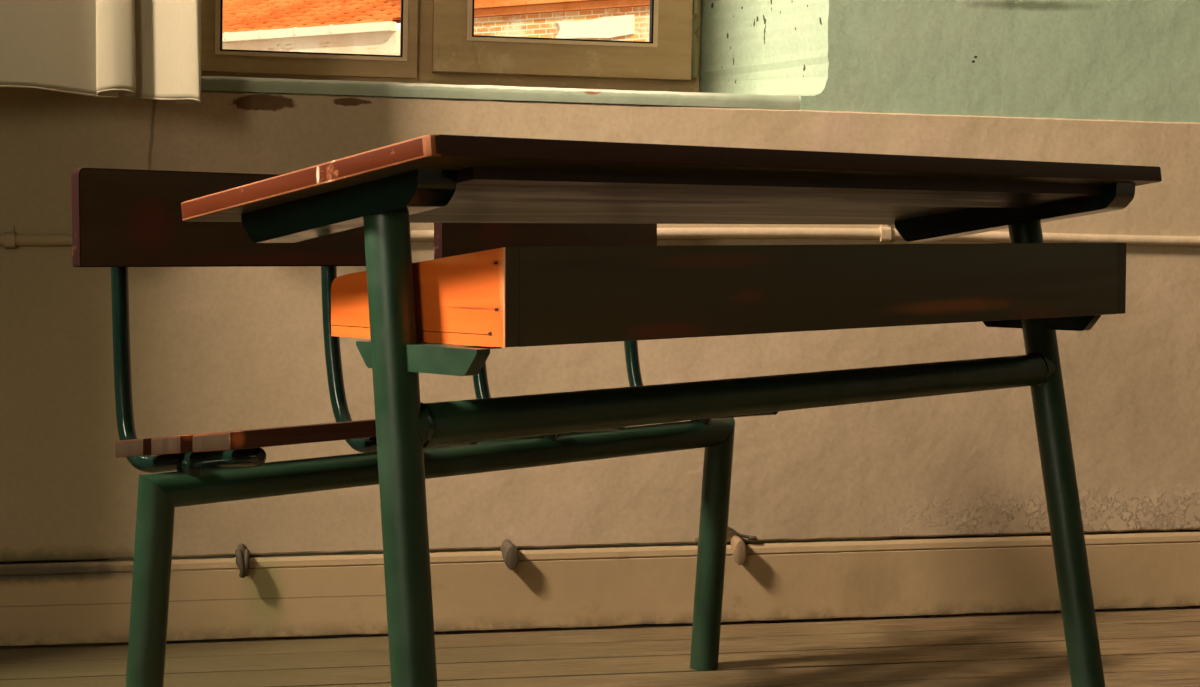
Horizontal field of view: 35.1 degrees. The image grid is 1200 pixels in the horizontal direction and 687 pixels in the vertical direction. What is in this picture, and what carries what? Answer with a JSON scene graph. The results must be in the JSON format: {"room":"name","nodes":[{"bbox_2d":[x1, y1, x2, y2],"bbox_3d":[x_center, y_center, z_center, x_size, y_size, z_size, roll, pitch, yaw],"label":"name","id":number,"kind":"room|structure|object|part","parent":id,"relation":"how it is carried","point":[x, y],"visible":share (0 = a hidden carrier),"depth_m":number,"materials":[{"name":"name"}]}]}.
{"room":"classroom","nodes":[
{"label":"classroom","id":0,"kind":"room"},
{"bbox_2d":[0,0,1199,649],"bbox_3d":[1.043,-1.380,3.608,7.750,4.700,0.509,-1,3,-9],"label":"wall","id":1,"kind":"structure","parent":0,"point":[1114,82],"depth_m":3.30,"materials":[{"name":"beige paint"}]},
{"bbox_2d":[235,543,248,577],"bbox_3d":[-0.596,0.361,3.168,0.023,0.056,0.046,-1,3,-9],"label":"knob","id":2,"kind":"object","parent":1,"relation":"attached to","point":[242,553],"visible":1,"depth_m":3.15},
{"bbox_2d":[201,0,700,91],"bbox_3d":[-0.287,-1.154,3.548,0.984,1.405,0.134,1,3,-9],"label":"window","id":3,"kind":"structure","parent":1,"relation":"in","point":[439,44],"depth_m":3.54,"materials":[{"name":"brown paint"}]},
{"bbox_3d":[-0.524,-1.152,3.481,0.394,1.312,0.034,1,3,-9],"label":"sash","id":4,"kind":"part","parent":3,"relation":"part of","materials":[{"name":"brown paint"}]},
{"bbox_3d":[-0.058,-1.152,3.539,0.488,1.300,0.034,1,3,-9],"label":"sash","id":5,"kind":"part","parent":3,"relation":"part of","materials":[{"name":"brown paint"}]},
{"bbox_2d":[201,76,801,109],"bbox_3d":[-0.312,-0.438,3.378,1.284,0.077,0.393,-1,3,-9],"label":"window sill","id":6,"kind":"structure","parent":1,"relation":"attached to","point":[208,83],"depth_m":3.20,"materials":[{"name":"green paint"}]},
{"bbox_2d":[499,539,518,569],"bbox_3d":[-0.155,0.359,3.245,0.024,0.051,0.042,-1,4,-18],"label":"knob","id":7,"kind":"object","parent":1,"relation":"attached to","point":[510,555],"visible":1,"depth_m":3.23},
{"bbox_2d":[0,530,1199,645],"bbox_3d":[1.711,0.404,3.571,6.478,0.136,0.028,-1,3,-9],"label":"baseboard","id":8,"kind":"structure","parent":1,"relation":"attached to","point":[76,601],"depth_m":3.28,"materials":[{"name":"beige wood"}]},
{"bbox_2d":[694,526,756,543],"bbox_3d":[0.219,0.333,3.309,0.111,0.031,0.012,-1,3,-9],"label":"cable","id":9,"kind":"object","parent":8,"relation":"on","point":[749,537],"visible":0.52,"depth_m":3.31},
{"bbox_2d":[0,225,1199,247],"bbox_3d":[0.775,-0.192,3.371,4.578,0.053,0.022,-1,3,-9],"label":"pipe","id":10,"kind":"object","parent":1,"relation":"attached to","point":[8,239],"visible":0.54,"depth_m":3.30,"materials":[{"name":"metal"}]},
{"bbox_2d":[729,535,746,564],"bbox_3d":[0.240,0.358,3.309,0.025,0.051,0.038,-1,3,-9],"label":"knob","id":11,"kind":"object","parent":1,"relation":"attached to","point":[738,547],"visible":1,"depth_m":3.29,"materials":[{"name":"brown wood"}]},
{"bbox_3d":[-0.442,-2.030,2.983,2.070,0.022,0.178,-1,3,-9],"label":"curtain rod","id":12,"kind":"object","parent":1,"relation":"attached to","visible":0},
{"bbox_2d":[0,0,201,103],"bbox_3d":[-0.977,-1.191,2.892,0.711,1.634,0.079,-1,3,-9],"label":"curtain","id":13,"kind":"object","parent":12,"relation":"hanging from","point":[145,49],"visible":1,"depth_m":2.96,"materials":[{"name":"beige fabric"}]},
{"bbox_2d":[0,609,1199,686],"bbox_3d":[1.701,0.732,-0.290,7.750,0.060,7.807,-1,3,-9],"label":"floor","id":14,"kind":"structure","parent":0,"point":[1151,648],"depth_m":3.06,"materials":[{"name":"brown wood"}]},
{"bbox_2d":[71,168,778,686],"bbox_3d":[-0.169,0.151,2.595,1.038,0.762,0.357,-3,5,-43],"label":"bench","id":15,"kind":"object","parent":14,"relation":"on","point":[122,219],"visible":0.53,"depth_m":2.42,"materials":[{"name":"green metal"}]},
{"bbox_3d":[-0.545,0.352,2.287,0.086,0.397,0.044,2,4,35],"label":"leg","id":16,"kind":"part","parent":15,"relation":"part of","materials":[{"name":"green metal"}]},
{"bbox_3d":[-0.495,0.151,2.294,0.031,0.023,0.031,-3,5,-43],"label":"post","id":17,"kind":"part","parent":15,"relation":"part of","materials":[{"name":"green metal"}]},
{"bbox_3d":[-0.485,-0.162,2.483,0.440,0.126,0.020,-3,5,-43],"label":"backrest","id":18,"kind":"part","parent":15,"relation":"part of","materials":[{"name":"brown wood"}]},
{"bbox_3d":[-0.339,0.110,2.362,0.443,0.051,0.257,-3,5,-43],"label":"seat","id":19,"kind":"part","parent":15,"relation":"part of","materials":[{"name":"brown wood"}]},
{"bbox_3d":[-0.074,-0.183,2.871,0.436,0.124,0.020,-3,5,-43],"label":"backrest","id":20,"kind":"part","parent":15,"relation":"part of","materials":[{"name":"brown wood"}]},
{"bbox_3d":[-0.074,0.128,2.691,0.031,0.023,0.031,-3,5,-43],"label":"post","id":21,"kind":"part","parent":15,"relation":"part of","materials":[{"name":"green metal"}]},
{"bbox_3d":[0.154,0.115,2.907,0.031,0.023,0.031,-3,5,-43],"label":"post","id":22,"kind":"part","parent":15,"relation":"part of","materials":[{"name":"green metal"}]},
{"bbox_3d":[0.174,0.312,2.963,0.047,0.397,0.081,-3,5,-43],"label":"leg","id":23,"kind":"part","parent":15,"relation":"part of","materials":[{"name":"green metal"}]},
{"bbox_2d":[181,134,1161,686],"bbox_3d":[0.154,0.168,2.269,1.234,0.774,0.426,-3,5,-43],"label":"school desk","id":24,"kind":"object","parent":14,"relation":"on","point":[443,316],"visible":1,"depth_m":1.97,"materials":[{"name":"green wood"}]},
{"bbox_3d":[-0.252,-0.134,1.872,0.046,0.070,0.296,-3,5,-43],"label":"support arm","id":25,"kind":"part","parent":24,"relation":"part of","materials":[{"name":"green metal"}]},
{"bbox_3d":[-0.184,0.226,1.817,0.044,0.708,0.112,-3,4,-39],"label":"leg","id":26,"kind":"part","parent":24,"relation":"part of","materials":[{"name":"green metal"}]},
{"bbox_3d":[-0.175,-0.048,1.846,0.018,0.092,0.272,-3,5,-43],"label":"panel","id":27,"kind":"part","parent":24,"relation":"part of","materials":[{"name":"orange wood"}]},
{"bbox_3d":[0.229,-0.175,2.174,1.070,0.029,0.124,-3,5,-43],"label":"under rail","id":28,"kind":"part","parent":24,"relation":"part of","materials":[{"name":"brown wood"}]},
{"bbox_3d":[0.566,-0.180,2.627,0.046,0.078,0.362,-3,5,-43],"label":"support arm","id":29,"kind":"part","parent":24,"relation":"part of","materials":[{"name":"green metal"}]},
{"bbox_3d":[0.626,0.184,2.588,0.165,0.705,0.044,3,5,44],"label":"leg","id":30,"kind":"part","parent":24,"relation":"part of","materials":[{"name":"green metal"}]},
{"bbox_3d":[0.584,-0.090,2.562,0.018,0.092,0.272,-3,5,-43],"label":"panel","id":31,"kind":"part","parent":24,"relation":"part of","materials":[{"name":"brown wood"}]},
{"label":"outside","id":32,"kind":"structure","parent":0,"visible":0},
{"bbox_3d":[-2.727,3.251,16.858,50.000,0.100,26.280,-1,3,-9],"label":"ground","id":33,"kind":"structure","parent":32,"visible":0},
{"bbox_2d":[222,0,400,54],"bbox_3d":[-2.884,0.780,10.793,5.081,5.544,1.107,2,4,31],"label":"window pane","id":34,"kind":"structure","parent":33,"relation":"on","point":[319,26],"depth_m":9.28,"materials":[{"name":"glass"}]},
{"bbox_2d":[474,0,649,41],"bbox_3d":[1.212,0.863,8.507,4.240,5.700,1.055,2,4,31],"label":"window pane","id":35,"kind":"structure","parent":33,"relation":"on","point":[617,20],"depth_m":8.61,"materials":[{"name":"clear glass"}]},
{"bbox_3d":[1.084,-1.726,8.139,4.240,0.488,0.555,2,4,31],"label":"cornice","id":36,"kind":"part","parent":35,"relation":"part of","materials":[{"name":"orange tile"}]}
]}

